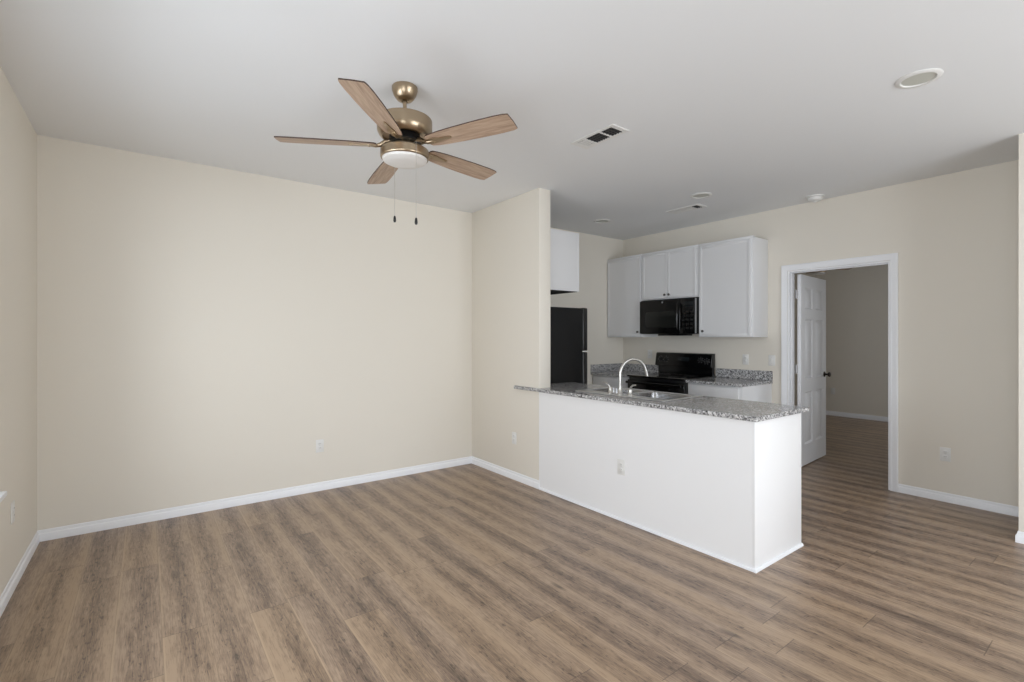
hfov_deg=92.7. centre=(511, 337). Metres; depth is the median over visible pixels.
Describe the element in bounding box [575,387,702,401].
sink
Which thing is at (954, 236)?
wall
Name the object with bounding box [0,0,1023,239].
ceiling
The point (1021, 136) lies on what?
wall
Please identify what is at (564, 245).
upper cabinet
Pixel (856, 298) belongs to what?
wall
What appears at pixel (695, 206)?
ceiling vent
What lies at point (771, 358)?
light switch
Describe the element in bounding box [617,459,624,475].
wall outlet
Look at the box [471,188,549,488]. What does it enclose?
wall
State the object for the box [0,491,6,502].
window
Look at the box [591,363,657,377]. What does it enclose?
countertop
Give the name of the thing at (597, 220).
recessed light
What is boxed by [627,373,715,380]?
cooktop
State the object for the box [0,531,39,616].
baseboard
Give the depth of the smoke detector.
4.68 m
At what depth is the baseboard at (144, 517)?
3.95 m
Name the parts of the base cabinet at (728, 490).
shoe molding, panel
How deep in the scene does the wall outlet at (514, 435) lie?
4.72 m
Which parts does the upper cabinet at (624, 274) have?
door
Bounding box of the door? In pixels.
[795,274,830,466]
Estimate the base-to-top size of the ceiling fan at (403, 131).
0.775 m
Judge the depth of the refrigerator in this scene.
5.11 m
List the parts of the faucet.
handle, spout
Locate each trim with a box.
[781,253,897,491]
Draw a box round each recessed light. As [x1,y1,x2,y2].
[593,219,610,222]
[690,192,711,198]
[895,68,943,88]
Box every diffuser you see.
[382,151,426,168]
[807,272,825,274]
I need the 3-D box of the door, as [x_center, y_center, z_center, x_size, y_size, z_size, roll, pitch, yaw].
[3.322,0.349,5.407,0.851,2.030,0.171,0,0,-41]
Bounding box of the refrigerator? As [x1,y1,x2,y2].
[550,307,587,383]
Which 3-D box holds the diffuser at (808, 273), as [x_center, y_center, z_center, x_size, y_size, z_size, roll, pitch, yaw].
[4.595,-0.965,7.372,0.241,0.038,0.241,0,0,33]
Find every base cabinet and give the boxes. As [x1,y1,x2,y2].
[539,392,803,572]
[593,375,628,387]
[688,383,771,402]
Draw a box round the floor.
[0,415,1023,681]
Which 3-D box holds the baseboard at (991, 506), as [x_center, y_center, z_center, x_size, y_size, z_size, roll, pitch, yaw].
[4.312,1.338,2.616,0.687,0.076,3.811,0,0,-37]
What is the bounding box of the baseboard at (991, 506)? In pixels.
[898,484,1023,543]
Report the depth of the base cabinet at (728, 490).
3.25 m
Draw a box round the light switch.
[768,355,774,365]
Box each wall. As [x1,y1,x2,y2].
[0,66,36,595]
[37,135,622,529]
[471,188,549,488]
[623,160,1018,506]
[794,264,887,416]
[1019,133,1023,531]
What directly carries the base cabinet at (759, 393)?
on the floor
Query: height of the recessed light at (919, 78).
0.008 m
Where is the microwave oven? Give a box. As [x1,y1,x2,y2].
[640,297,698,335]
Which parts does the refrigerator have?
freezer door, door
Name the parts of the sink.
bowl, bowl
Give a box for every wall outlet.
[11,500,14,523]
[316,439,323,452]
[512,432,516,443]
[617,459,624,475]
[743,354,748,364]
[940,447,950,461]
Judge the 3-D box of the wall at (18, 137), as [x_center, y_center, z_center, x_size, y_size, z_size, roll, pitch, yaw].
[-1.159,0.005,0.473,0.115,2.742,6.948,0,0,-37]
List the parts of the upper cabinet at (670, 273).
door, door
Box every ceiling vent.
[570,124,628,148]
[666,204,706,213]
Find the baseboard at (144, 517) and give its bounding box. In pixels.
[37,456,471,541]
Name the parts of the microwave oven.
door, handle, control panel, edge trim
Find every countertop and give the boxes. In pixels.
[514,382,808,421]
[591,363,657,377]
[686,368,772,386]
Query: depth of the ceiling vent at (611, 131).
3.30 m
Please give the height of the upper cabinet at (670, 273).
0.597 m
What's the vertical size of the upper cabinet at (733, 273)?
1.059 m
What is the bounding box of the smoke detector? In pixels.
[806,194,824,202]
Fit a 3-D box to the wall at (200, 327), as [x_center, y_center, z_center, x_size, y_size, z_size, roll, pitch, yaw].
[0.882,0.005,6.419,10.516,2.742,0.115,0,0,-37]
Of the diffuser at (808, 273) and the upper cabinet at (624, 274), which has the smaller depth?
the upper cabinet at (624, 274)
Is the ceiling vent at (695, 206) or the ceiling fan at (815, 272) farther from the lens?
the ceiling fan at (815, 272)
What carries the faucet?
on the countertop at (753, 411)
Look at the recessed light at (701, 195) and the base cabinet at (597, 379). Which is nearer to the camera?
the recessed light at (701, 195)
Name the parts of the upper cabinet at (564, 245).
door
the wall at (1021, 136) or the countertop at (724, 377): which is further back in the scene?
the countertop at (724, 377)
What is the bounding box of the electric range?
[625,352,715,393]
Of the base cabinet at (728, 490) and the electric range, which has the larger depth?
the electric range
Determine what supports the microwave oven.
attached to the upper cabinet at (670, 273)
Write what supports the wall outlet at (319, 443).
attached to the wall at (200, 327)
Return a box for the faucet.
[603,358,647,395]
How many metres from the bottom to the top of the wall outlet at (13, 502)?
0.114 m
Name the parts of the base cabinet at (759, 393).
drawer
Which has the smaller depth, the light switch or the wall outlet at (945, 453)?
the wall outlet at (945, 453)
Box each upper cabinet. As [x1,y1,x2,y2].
[550,228,578,294]
[607,254,657,336]
[642,244,698,300]
[699,235,767,336]
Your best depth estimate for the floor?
2.58 m
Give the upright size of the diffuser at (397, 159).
0.038 m
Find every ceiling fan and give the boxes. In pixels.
[274,78,517,224]
[806,268,851,274]
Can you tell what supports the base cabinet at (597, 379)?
on the floor
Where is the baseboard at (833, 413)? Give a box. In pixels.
[826,410,887,421]
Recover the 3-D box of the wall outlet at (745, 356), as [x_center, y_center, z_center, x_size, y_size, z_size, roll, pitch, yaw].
[2.609,0.246,5.451,0.008,0.114,0.070,0,0,-37]
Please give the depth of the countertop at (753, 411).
3.37 m
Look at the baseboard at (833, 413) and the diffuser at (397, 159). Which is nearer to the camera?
the diffuser at (397, 159)

